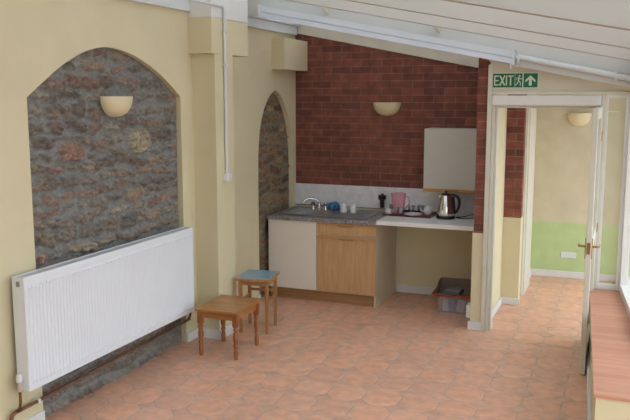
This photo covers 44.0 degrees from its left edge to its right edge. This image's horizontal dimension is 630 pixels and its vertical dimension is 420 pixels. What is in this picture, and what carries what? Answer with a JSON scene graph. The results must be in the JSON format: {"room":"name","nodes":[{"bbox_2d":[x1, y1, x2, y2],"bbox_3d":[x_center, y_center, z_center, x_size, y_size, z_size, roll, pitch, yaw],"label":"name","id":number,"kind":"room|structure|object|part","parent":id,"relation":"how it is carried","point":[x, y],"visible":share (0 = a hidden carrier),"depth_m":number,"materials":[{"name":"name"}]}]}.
{"room":"kitchenette","nodes":[
{"label":"kitchenette","id":0,"kind":"room"},
{"bbox_2d":[27,47,181,417],"bbox_3d":[-1.516,0.027,5.990,0.065,2.640,1.990,3,9,22],"label":"stone wall","id":1,"kind":"structure","parent":0,"point":[100,181],"depth_m":5.78,"materials":[{"name":"grey stone"}]},
{"bbox_2d":[12,227,194,391],"bbox_3d":[-1.479,0.656,5.883,0.104,0.750,2.151,3,9,22],"label":"radiator","id":2,"kind":"object","parent":1,"relation":"attached to","point":[71,314],"visible":1,"depth_m":5.58,"materials":[{"name":"metal"}]},
{"bbox_3d":[-1.866,0.790,4.949,0.093,0.738,0.007,3,9,22],"label":"panel","id":3,"kind":"part","parent":2,"relation":"part of","materials":[{"name":"metal"}]},
{"bbox_2d":[13,227,192,279],"bbox_3d":[-1.484,0.292,5.831,0.094,0.014,2.040,3,9,22],"label":"grille","id":4,"kind":"object","parent":2,"relation":"attached to","point":[51,270],"depth_m":5.63,"materials":[{"name":"metal"}]},
{"bbox_2d":[100,96,132,116],"bbox_3d":[-1.454,-0.774,5.847,0.121,0.155,0.336,3,9,22],"label":"wall light","id":5,"kind":"object","parent":1,"relation":"attached to","point":[114,106],"visible":1,"depth_m":5.76,"materials":[{"name":"beige ceramic"}]},
{"bbox_2d":[0,0,295,419],"bbox_3d":[-2.098,-0.149,4.610,0.120,3.350,9.930,3,9,22],"label":"wall","id":6,"kind":"structure","parent":0,"point":[37,37],"depth_m":5.73,"materials":[{"name":"beige paint"}]},
{"bbox_2d":[25,410,44,419],"bbox_3d":[-2.772,1.737,3.013,0.018,0.085,4.985,3,9,22],"label":"baseboard","id":7,"kind":"structure","parent":6,"relation":"attached to","point":[40,415],"depth_m":5.24,"materials":[{"name":"white paint"}]},
{"bbox_2d":[9,312,191,419],"bbox_3d":[-1.524,1.116,5.951,0.090,0.249,2.183,3,9,22],"label":"copper pipe","id":8,"kind":"object","parent":6,"relation":"attached to","point":[35,400],"visible":0.91,"depth_m":5.57,"materials":[{"name":"metal"}]},
{"bbox_2d":[128,0,189,11],"bbox_3d":[-2.466,-1.273,3.319,0.030,0.130,7.389,3,9,22],"label":"trim","id":9,"kind":"structure","parent":6,"relation":"attached to","point":[183,5],"depth_m":6.42,"materials":[{"name":"white plastic"}]},
{"bbox_2d":[187,327,198,341],"bbox_3d":[-1.108,1.135,7.093,0.018,0.085,0.200,3,9,22],"label":"baseboard","id":10,"kind":"structure","parent":6,"relation":"attached to","point":[193,334],"depth_m":7.07,"materials":[{"name":"white paint"}]},
{"bbox_2d":[247,14,299,34],"bbox_3d":[-0.508,-1.926,8.076,0.070,0.115,1.620,3,9,22],"label":"trim","id":11,"kind":"structure","parent":6,"relation":"attached to","point":[256,22],"depth_m":8.20,"materials":[{"name":"white plastic"}]},
{"bbox_2d":[258,93,289,297],"bbox_3d":[-0.477,-0.198,8.612,0.064,2.320,1.100,3,9,22],"label":"wall niche","id":12,"kind":"object","parent":6,"relation":"in","point":[273,164],"visible":0.42,"depth_m":8.57,"materials":[{"name":"stone"}]},
{"bbox_2d":[346,0,629,48],"bbox_3d":[0.272,-1.093,3.900,4.700,1.061,0.055,3,9,22],"label":"trim","id":13,"kind":"structure","parent":6,"relation":"attached to","point":[605,35],"depth_m":3.63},
{"bbox_2d":[443,0,629,30],"bbox_3d":[-0.135,-0.946,2.899,4.700,1.061,0.055,3,9,22],"label":"trim","id":14,"kind":"structure","parent":6,"relation":"attached to","point":[616,13],"depth_m":2.51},
{"bbox_2d":[188,17,247,56],"bbox_3d":[-0.867,-1.549,7.030,0.240,0.305,0.690,3,9,22],"label":"wall","id":15,"kind":"structure","parent":0,"point":[205,34],"depth_m":6.76,"materials":[{"name":"beige paint"}]},
{"bbox_2d":[188,0,247,22],"bbox_3d":[-0.867,-1.869,6.983,0.240,0.339,0.690,3,9,22],"label":"cap","id":16,"kind":"object","parent":15,"relation":"on","point":[236,10],"visible":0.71,"depth_m":6.83,"materials":[{"name":"white paint"}]},
{"bbox_2d":[45,275,615,419],"bbox_3d":[1.407,1.435,5.360,7.200,0.004,13.500,3,9,22],"label":"floor","id":17,"kind":"structure","parent":0,"point":[405,357],"depth_m":6.28,"materials":[{"name":"tile"}]},
{"bbox_2d":[192,54,235,329],"bbox_3d":[-0.916,-0.117,7.119,0.239,2.554,0.330,3,9,22],"label":"wall pier","id":18,"kind":"object","parent":17,"relation":"on","point":[214,197],"visible":0.86,"depth_m":6.98,"materials":[{"name":"beige paint"}]},
{"bbox_2d":[188,0,227,173],"bbox_3d":[-0.974,-0.994,6.471,0.035,1.478,1.015,3,9,22],"label":"conduit","id":19,"kind":"object","parent":18,"relation":"attached to","point":[224,30],"visible":1,"depth_m":6.89,"materials":[{"name":"white plastic"}]},
{"bbox_2d":[197,323,238,339],"bbox_3d":[-0.899,1.106,7.293,0.255,0.085,0.370,3,9,22],"label":"baseboard","id":20,"kind":"object","parent":18,"relation":"attached to","point":[208,333],"visible":0.68,"depth_m":7.13,"materials":[{"name":"white paint"}]},
{"bbox_2d":[223,173,231,181],"bbox_3d":[-0.784,-0.294,7.029,0.051,0.068,0.090,3,9,22],"label":"switch box","id":21,"kind":"object","parent":18,"relation":"attached to","point":[226,177],"visible":1,"depth_m":7.00,"materials":[{"name":"white plastic"}]},
{"bbox_2d":[194,294,261,359],"bbox_3d":[-0.745,1.014,6.769,0.394,0.420,0.503,3,9,21],"label":"side table","id":22,"kind":"object","parent":17,"relation":"on","point":[232,308],"visible":1,"depth_m":6.64,"materials":[{"name":"brown wood"}]},
{"bbox_3d":[-0.972,1.044,6.639,0.050,0.398,0.049,3,9,21],"label":"leg","id":23,"kind":"part","parent":22,"relation":"part of","materials":[{"name":"brown wood"}]},
{"bbox_3d":[-0.826,0.988,7.018,0.050,0.398,0.049,3,9,21],"label":"leg","id":24,"kind":"part","parent":22,"relation":"part of","materials":[{"name":"brown wood"}]},
{"bbox_3d":[-0.663,1.061,6.523,0.050,0.398,0.049,3,9,21],"label":"leg","id":25,"kind":"part","parent":22,"relation":"part of","materials":[{"name":"brown wood"}]},
{"bbox_3d":[-0.517,1.005,6.902,0.050,0.398,0.049,3,9,21],"label":"leg","id":26,"kind":"part","parent":22,"relation":"part of","materials":[{"name":"brown wood"}]},
{"bbox_2d":[235,269,279,333],"bbox_3d":[-0.537,0.867,7.388,0.330,0.530,0.370,2,9,13],"label":"stool","id":27,"kind":"object","parent":17,"relation":"on","point":[251,278],"visible":0.94,"depth_m":7.29,"materials":[{"name":"brown wood"}]},
{"bbox_3d":[-0.694,0.898,7.281,0.034,0.500,0.034,2,9,13],"label":"leg","id":28,"kind":"part","parent":27,"relation":"part of","materials":[{"name":"brown wood"}]},
{"bbox_3d":[-0.631,0.857,7.555,0.034,0.500,0.034,2,9,13],"label":"leg","id":29,"kind":"part","parent":27,"relation":"part of","materials":[{"name":"brown wood"}]},
{"bbox_3d":[-0.537,0.608,7.350,0.310,0.006,0.350,2,9,13],"label":"seat","id":30,"kind":"part","parent":27,"relation":"part of","materials":[{"name":"blue laminate"}]},
{"bbox_3d":[-0.444,0.906,7.225,0.034,0.500,0.034,2,9,13],"label":"leg","id":31,"kind":"part","parent":27,"relation":"part of","materials":[{"name":"brown wood"}]},
{"bbox_3d":[-0.381,0.866,7.499,0.034,0.500,0.034,2,9,13],"label":"leg","id":32,"kind":"part","parent":27,"relation":"part of","materials":[{"name":"brown wood"}]},
{"bbox_2d":[268,219,395,307],"bbox_3d":[0.196,0.511,8.629,1.224,0.872,0.777,3,9,22],"label":"base cabinet","id":33,"kind":"object","parent":17,"relation":"on","point":[351,264],"visible":0.94,"depth_m":8.29,"materials":[{"name":"brown wood"}]},
{"bbox_3d":[-0.243,0.478,8.416,0.560,0.738,0.018,3,9,22],"label":"door","id":34,"kind":"part","parent":33,"relation":"part of","materials":[{"name":"white wood"}]},
{"bbox_2d":[267,206,384,225],"bbox_3d":[0.209,0.059,8.563,1.253,0.039,0.773,3,9,22],"label":"countertop","id":35,"kind":"structure","parent":33,"relation":"on","point":[371,221],"depth_m":8.27,"materials":[{"name":"grey laminate"}]},
{"bbox_2d":[303,198,327,209],"bbox_3d":[0.003,-0.075,8.841,0.283,0.136,0.106,0,8,0],"label":"mixer tap","id":36,"kind":"object","parent":35,"relation":"on","point":[325,204],"visible":1,"depth_m":8.82,"materials":[{"name":"silver metal"}]},
{"bbox_3d":[-0.041,-0.109,8.818,0.202,0.062,0.027,-2,9,-13],"label":"spout","id":37,"kind":"part","parent":36,"relation":"part of","materials":[{"name":"silver metal"}]},
{"bbox_2d":[280,207,380,218],"bbox_3d":[0.177,0.108,8.592,0.980,0.160,0.530,3,9,22],"label":"sink","id":38,"kind":"object","parent":35,"relation":"in","point":[304,211],"visible":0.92,"depth_m":8.59,"materials":[{"name":"metal"}]},
{"bbox_3d":[0.009,0.103,8.644,0.350,0.154,0.340,3,9,22],"label":"bowl","id":39,"kind":"part","parent":38,"relation":"part of","materials":[{"name":"metal"}]},
{"bbox_2d":[327,201,339,209],"bbox_3d":[0.209,-0.053,8.821,0.150,0.097,0.077,3,9,22],"label":"cloth","id":40,"kind":"object","parent":38,"relation":"on","point":[334,205],"visible":1,"depth_m":8.80,"materials":[{"name":"blue fabric"}]},
{"bbox_2d":[340,203,349,211],"bbox_3d":[0.324,-0.024,8.616,0.097,0.092,0.075,4,9,24],"label":"mug","id":41,"kind":"object","parent":38,"relation":"on","point":[343,207],"visible":1,"depth_m":8.59,"materials":[{"name":"white ceramic"}]},
{"bbox_2d":[350,204,358,212],"bbox_3d":[0.426,-0.019,8.588,0.075,0.092,0.097,5,10,29],"label":"mug","id":42,"kind":"object","parent":38,"relation":"on","point":[353,209],"visible":1,"depth_m":8.55,"materials":[{"name":"white ceramic"}]},
{"bbox_3d":[0.319,0.156,8.125,0.656,0.015,0.008,3,9,22],"label":"handle rail","id":43,"kind":"part","parent":33,"relation":"part of","materials":[{"name":"brown wood"}]},
{"bbox_3d":[0.319,0.301,8.146,0.656,0.028,0.008,3,9,22],"label":"handle rail","id":44,"kind":"part","parent":33,"relation":"part of","materials":[{"name":"brown wood"}]},
{"bbox_3d":[0.324,0.208,8.145,0.656,0.123,0.018,3,9,22],"label":"drawer","id":45,"kind":"part","parent":33,"relation":"part of","materials":[{"name":"brown wood"}]},
{"bbox_3d":[0.324,0.581,8.200,0.656,0.598,0.018,3,9,22],"label":"door","id":46,"kind":"part","parent":33,"relation":"part of","materials":[{"name":"brown wood"}]},
{"bbox_3d":[1.481,0.943,8.080,0.366,0.178,0.396,3,9,22],"label":"tub","id":47,"kind":"object","parent":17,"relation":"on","visible":0},
{"bbox_2d":[443,299,447,310],"bbox_3d":[1.345,0.972,7.998,0.066,0.124,0.040,3,9,22],"label":"packet","id":48,"kind":"object","parent":47,"relation":"in","point":[445,304],"visible":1,"depth_m":7.98,"materials":[{"name":"grey plastic"}]},
{"bbox_2d":[431,286,470,298],"bbox_3d":[1.477,0.842,8.056,0.470,0.026,0.470,3,9,19],"label":"paper tray","id":49,"kind":"object","parent":47,"relation":"on","point":[434,291],"visible":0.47,"depth_m":7.89,"materials":[{"name":"red plastic"}]},
{"bbox_2d":[436,277,470,295],"bbox_3d":[1.460,0.794,8.100,0.350,0.100,0.320,3,9,17],"label":"tray","id":50,"kind":"object","parent":49,"relation":"on","point":[444,282],"visible":0.61,"depth_m":8.23,"materials":[{"name":"grey plastic"}]},
{"bbox_2d":[443,289,463,294],"bbox_3d":[1.423,0.835,8.024,0.175,0.028,0.160,4,9,27],"label":"book","id":51,"kind":"object","parent":50,"relation":"in","point":[462,290],"visible":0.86,"depth_m":7.96,"materials":[{"name":"blue paper"}]},
{"bbox_2d":[445,286,462,291],"bbox_3d":[1.430,0.814,8.021,0.155,0.012,0.145,3,9,22],"label":"notepad","id":52,"kind":"object","parent":51,"relation":"on","point":[455,289],"visible":1,"depth_m":7.98,"materials":[{"name":"grey paper"}]},
{"bbox_2d":[447,298,454,310],"bbox_3d":[1.393,0.970,7.979,0.074,0.135,0.040,3,9,22],"label":"packet","id":53,"kind":"object","parent":47,"relation":"in","point":[451,307],"visible":1,"depth_m":7.96,"materials":[{"name":"plastic"}]},
{"bbox_2d":[456,299,465,312],"bbox_3d":[1.485,0.979,7.942,0.094,0.134,0.040,3,9,22],"label":"packet","id":54,"kind":"object","parent":47,"relation":"in","point":[460,307],"visible":1,"depth_m":7.92,"materials":[{"name":"grey plastic"}]},
{"bbox_2d":[295,33,478,290],"bbox_3d":[0.761,-0.754,8.714,2.680,3.350,0.136,3,9,22],"label":"wall","id":55,"kind":"structure","parent":0,"point":[341,138],"depth_m":8.67,"materials":[{"name":"red brick"}]},
{"bbox_2d":[272,38,307,70],"bbox_3d":[-0.278,-1.706,8.592,0.160,0.330,0.640,3,9,22],"label":"wall","id":56,"kind":"structure","parent":55,"relation":"attached to","point":[288,54],"depth_m":8.39,"materials":[{"name":"beige paint"}]},
{"bbox_2d":[378,193,385,207],"bbox_3d":[0.749,-0.103,8.713,0.080,0.162,0.050,3,9,22],"label":"plug","id":57,"kind":"object","parent":55,"relation":"attached to","point":[382,197],"visible":1,"depth_m":8.70,"materials":[{"name":"black plastic"}]},
{"bbox_3d":[0.751,-0.104,8.717,0.044,0.162,0.040,3,9,22],"label":"stem","id":58,"kind":"part","parent":57,"relation":"part of","materials":[{"name":"black plastic"}]},
{"bbox_2d":[294,23,478,67],"bbox_3d":[0.833,-1.786,8.460,2.287,0.587,0.030,3,9,22],"label":"trim","id":59,"kind":"structure","parent":55,"relation":"attached to","point":[418,51],"depth_m":8.45,"materials":[{"name":"white paint"}]},
{"bbox_2d":[373,102,400,115],"bbox_3d":[0.771,-1.103,8.539,0.314,0.148,0.113,3,9,22],"label":"wall light","id":60,"kind":"object","parent":55,"relation":"attached to","point":[382,108],"visible":1,"depth_m":8.50,"materials":[{"name":"beige ceramic"}]},
{"bbox_2d":[397,284,435,294],"bbox_3d":[1.406,0.906,8.630,1.040,0.090,0.018,3,9,22],"label":"baseboard","id":61,"kind":"structure","parent":55,"relation":"attached to","point":[416,289],"depth_m":8.73,"materials":[{"name":"white paint"}]},
{"bbox_2d":[376,210,473,230],"bbox_3d":[1.252,0.101,8.106,1.020,0.044,0.843,3,9,22],"label":"shelf","id":62,"kind":"object","parent":55,"relation":"attached to","point":[434,223],"visible":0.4,"depth_m":7.84,"materials":[{"name":"white laminate"}]},
{"bbox_2d":[382,209,436,217],"bbox_3d":[1.013,0.039,8.301,0.520,0.022,0.340,3,9,22],"label":"serving tray","id":63,"kind":"object","parent":62,"relation":"on","point":[400,213],"visible":0.55,"depth_m":8.23,"materials":[{"name":"red plastic"}]},
{"bbox_2d":[385,208,393,213],"bbox_3d":[0.783,0.017,8.283,0.072,0.058,0.088,-6,10,-34],"label":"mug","id":64,"kind":"object","parent":63,"relation":"on","point":[387,210],"visible":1,"depth_m":8.26,"materials":[{"name":"white ceramic"}]},
{"bbox_2d":[404,212,422,215],"bbox_3d":[1.033,0.048,8.191,0.200,0.024,0.200,3,9,22],"label":"saucer","id":65,"kind":"object","parent":63,"relation":"on","point":[406,213],"visible":0.95,"depth_m":8.23,"materials":[{"name":"white ceramic"}]},
{"bbox_2d":[420,205,434,214],"bbox_3d":[1.193,-0.003,8.277,0.135,0.098,0.094,6,11,37],"label":"teapot","id":66,"kind":"object","parent":63,"relation":"on","point":[427,210],"visible":1,"depth_m":8.25,"materials":[{"name":"white ceramic"}]},
{"bbox_2d":[436,191,460,219],"bbox_3d":[1.357,-0.055,8.021,0.192,0.290,0.218,-7,11,-39],"label":"kettle","id":67,"kind":"object","parent":62,"relation":"on","point":[446,209],"visible":1,"depth_m":7.97,"materials":[{"name":"silver metal"}]},
{"bbox_3d":[1.348,-0.176,8.013,0.104,0.048,0.104,2,9,13],"label":"lid","id":68,"kind":"part","parent":67,"relation":"part of","materials":[{"name":"black plastic"}]},
{"bbox_3d":[1.438,-0.060,8.008,0.114,0.217,0.047,2,9,13],"label":"handle","id":69,"kind":"part","parent":67,"relation":"part of","materials":[{"name":"black plastic"}]},
{"bbox_2d":[455,214,473,218],"bbox_3d":[1.662,0.060,8.110,0.422,0.035,0.149,-5,10,-29],"label":"power cord","id":70,"kind":"object","parent":62,"relation":"on","point":[471,214],"visible":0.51,"depth_m":8.05,"materials":[{"name":"black plastic"}]},
{"bbox_2d":[423,128,476,193],"bbox_3d":[1.495,-0.527,8.236,0.644,0.660,0.283,3,9,22],"label":"upper cabinet","id":71,"kind":"object","parent":55,"relation":"attached to","point":[449,153],"visible":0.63,"depth_m":8.14,"materials":[{"name":"beige wood"}]},
{"bbox_3d":[1.452,-0.201,8.176,0.644,0.032,0.036,3,9,22],"label":"handle rail","id":72,"kind":"part","parent":71,"relation":"part of","materials":[{"name":"brown wood"}]},
{"bbox_2d":[287,0,629,60],"bbox_3d":[0.770,-1.273,5.120,4.700,1.061,0.055,3,9,22],"label":"trim","id":73,"kind":"structure","parent":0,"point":[571,44],"depth_m":5.00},
{"bbox_2d":[474,58,490,232],"bbox_3d":[1.744,-0.702,7.676,0.094,1.690,1.180,3,9,22],"label":"brick wall","id":74,"kind":"structure","parent":0,"point":[484,64],"depth_m":7.14,"materials":[{"name":"red brick"}]},
{"bbox_2d":[470,94,507,321],"bbox_3d":[1.747,-0.182,7.746,0.123,2.500,1.190,3,9,22],"label":"wall","id":75,"kind":"structure","parent":0,"point":[502,111],"depth_m":7.78,"materials":[{"name":"beige paint"}]},
{"bbox_2d":[466,303,469,317],"bbox_3d":[1.476,0.959,7.463,0.043,0.125,0.100,3,9,22],"label":"junction box","id":76,"kind":"object","parent":75,"relation":"attached to","point":[468,304],"visible":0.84,"depth_m":7.42,"materials":[{"name":"white plastic"}]},
{"bbox_2d":[467,321,480,330],"bbox_3d":[1.506,1.094,7.373,0.125,0.085,0.020,3,9,22],"label":"baseboard","id":77,"kind":"structure","parent":75,"relation":"attached to","point":[472,325],"depth_m":7.36,"materials":[{"name":"white paint"}]},
{"bbox_2d":[492,297,501,317],"bbox_3d":[1.809,1.026,7.888,0.020,0.070,0.950,3,9,22],"label":"baseboard","id":78,"kind":"structure","parent":75,"relation":"attached to","point":[499,302],"depth_m":8.03,"materials":[{"name":"white paint"}]},
{"bbox_2d":[500,94,526,300],"bbox_3d":[2.081,-0.295,8.171,0.200,2.600,0.130,3,9,22],"label":"wall","id":79,"kind":"structure","parent":0,"point":[516,117],"depth_m":8.15,"materials":[{"name":"red brick"}]},
{"bbox_2d":[502,297,518,304],"bbox_3d":[2.069,0.968,8.280,0.195,0.070,0.020,3,9,22],"label":"baseboard","id":80,"kind":"structure","parent":79,"relation":"attached to","point":[512,301],"depth_m":8.27,"materials":[{"name":"white paint"}]},
{"bbox_2d":[530,94,537,265],"bbox_3d":[2.352,-0.401,8.889,0.140,2.600,1.420,3,9,22],"label":"wall","id":81,"kind":"structure","parent":0,"point":[537,94],"depth_m":9.49,"materials":[{"name":"beige paint"}]},
{"bbox_2d":[520,94,536,295],"bbox_3d":[2.374,-0.373,8.699,0.065,2.600,0.600,3,9,22],"label":"door frame","id":82,"kind":"structure","parent":81,"relation":"in","point":[530,137],"depth_m":8.59,"materials":[{"name":"white paint"}]},
{"bbox_2d":[491,62,629,91],"bbox_3d":[2.154,-1.176,6.820,1.220,0.307,0.055,3,9,22],"label":"wall partition","id":83,"kind":"structure","parent":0,"point":[548,82],"depth_m":6.83,"materials":[{"name":"beige paint"}]},
{"bbox_2d":[493,72,538,87],"bbox_3d":[1.782,-1.153,6.940,0.404,0.140,0.009,3,9,22],"label":"exit sign","id":84,"kind":"object","parent":83,"relation":"attached to","point":[515,79],"visible":1,"depth_m":6.93,"materials":[{"name":"green plastic"}]},
{"bbox_2d":[480,65,629,330],"bbox_3d":[2.156,-0.056,6.996,1.245,2.470,0.135,3,9,22],"label":"door frame","id":85,"kind":"structure","parent":83,"relation":"in","point":[492,134],"depth_m":7.12,"materials":[{"name":"white paint"}]},
{"bbox_2d":[492,95,600,105],"bbox_3d":[2.023,-0.962,6.851,0.922,0.088,0.055,3,9,22],"label":"lintel","id":86,"kind":"object","parent":85,"relation":"attached to","point":[526,100],"visible":1,"depth_m":6.82,"materials":[{"name":"white wood"}]},
{"bbox_2d":[578,107,602,373],"bbox_3d":[2.283,0.207,6.437,0.172,2.088,0.908,3,9,22],"label":"door leaf","id":87,"kind":"structure","parent":85,"relation":"attached to","point":[596,119],"depth_m":6.08,"materials":[{"name":"white paint"}]},
{"bbox_3d":[2.093,0.291,6.119,0.065,0.160,0.116,3,9,22],"label":"handle","id":88,"kind":"part","parent":87,"relation":"part of","materials":[{"name":"gold metal"}]},
{"bbox_3d":[2.113,0.299,6.027,0.026,0.090,0.003,3,9,22],"label":"lock plate","id":89,"kind":"part","parent":87,"relation":"part of","materials":[{"name":"gold metal"}]},
{"bbox_3d":[2.192,0.296,6.080,0.065,0.160,0.116,3,9,22],"label":"handle","id":90,"kind":"part","parent":87,"relation":"part of","materials":[{"name":"gold metal"}]},
{"bbox_2d":[615,94,629,290],"bbox_3d":[2.680,-0.144,6.750,0.060,1.715,0.090,3,9,22],"label":"trim","id":91,"kind":"structure","parent":83,"relation":"on","point":[628,95],"depth_m":6.71,"materials":[{"name":"white wood"}]},
{"bbox_2d":[619,113,629,318],"bbox_3d":[2.506,-0.065,6.064,0.062,1.760,1.333,2,9,16],"label":"window","id":92,"kind":"structure","parent":83,"relation":"in","point":[624,290],"depth_m":6.68,"materials":[{"name":"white glass"}]},
{"bbox_2d":[530,73,629,275],"bbox_3d":[3.391,-0.453,9.243,1.800,2.600,0.120,3,9,22],"label":"wall","id":93,"kind":"structure","parent":0,"point":[562,149],"depth_m":9.33,"materials":[{"name":"beige paint"}]},
{"bbox_2d":[561,252,575,258],"bbox_3d":[3.070,0.548,9.448,0.177,0.070,0.014,3,9,22],"label":"socket plate","id":94,"kind":"object","parent":93,"relation":"attached to","point":[563,254],"visible":1,"depth_m":9.44,"materials":[{"name":"white plastic"}]},
{"bbox_2d":[567,113,591,126],"bbox_3d":[3.097,-1.056,9.152,0.280,0.160,0.101,3,9,22],"label":"wall light","id":95,"kind":"object","parent":93,"relation":"attached to","point":[576,119],"visible":0.99,"depth_m":9.12,"materials":[{"name":"beige glass"}]},
{"bbox_2d":[532,269,629,281],"bbox_3d":[3.393,0.805,9.351,1.540,0.080,0.020,3,9,22],"label":"baseboard","id":96,"kind":"structure","parent":93,"relation":"attached to","point":[540,272],"depth_m":9.47,"materials":[{"name":"white paint"}]},
{"bbox_2d":[589,316,629,419],"bbox_3d":[2.265,1.145,5.660,0.493,0.483,2.662,3,9,18],"label":"wall","id":97,"kind":"structure","parent":0,"point":[601,409],"depth_m":4.47,"materials":[{"name":"beige paint"}]},
{"bbox_2d":[586,347,590,419],"bbox_3d":[2.012,1.335,5.736,0.018,0.085,2.535,3,9,18],"label":"baseboard","id":98,"kind":"structure","parent":97,"relation":"attached to","point":[587,364],"depth_m":5.67,"materials":[{"name":"white paint"}]},
{"bbox_2d":[590,289,629,401],"bbox_3d":[2.253,0.900,5.606,0.505,0.016,2.645,3,9,19],"label":"sill","id":99,"kind":"structure","parent":97,"relation":"on","point":[610,321],"depth_m":5.35,"materials":[{"name":"wood"}]},
{"bbox_3d":[-0.121,-1.049,3.055,5.000,1.020,8.800,3,9,22],"label":"ceiling","id":100,"kind":"structure","parent":0,"visible":0},
{"bbox_2d":[247,0,629,86],"bbox_3d":[1.508,-1.468,6.940,4.700,1.207,0.060,3,9,22],"label":"beam","id":101,"kind":"structure","parent":100,"relation":"attached to","point":[610,64],"depth_m":6.88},
{"bbox_2d":[257,4,515,68],"bbox_3d":[0.599,-1.613,7.187,2.447,0.645,0.122,3,9,22],"label":"fluorescent light","id":102,"kind":"object","parent":101,"relation":"attached to","point":[261,9],"visible":1,"depth_m":7.12,"materials":[{"name":"white plastic"}]},
{"bbox_2d":[515,53,629,80],"bbox_3d":[2.219,-1.206,6.626,1.030,0.261,0.054,3,9,22],"label":"conduit","id":103,"kind":"object","parent":101,"relation":"attached to","point":[518,57],"visible":1,"depth_m":6.62,"materials":[{"name":"white plastic"}]},
{"bbox_3d":[2.615,0.947,6.943,0.225,0.500,0.060,3,9,22],"label":"wall","id":104,"kind":"structure","parent":0,"visible":0},
{"bbox_2d":[597,94,626,289],"bbox_3d":[2.585,-0.144,6.789,0.165,1.705,0.050,3,9,22],"label":"window","id":105,"kind":"structure","parent":104,"relation":"in","point":[607,286],"depth_m":6.80,"materials":[{"name":"white wood"}]}
]}

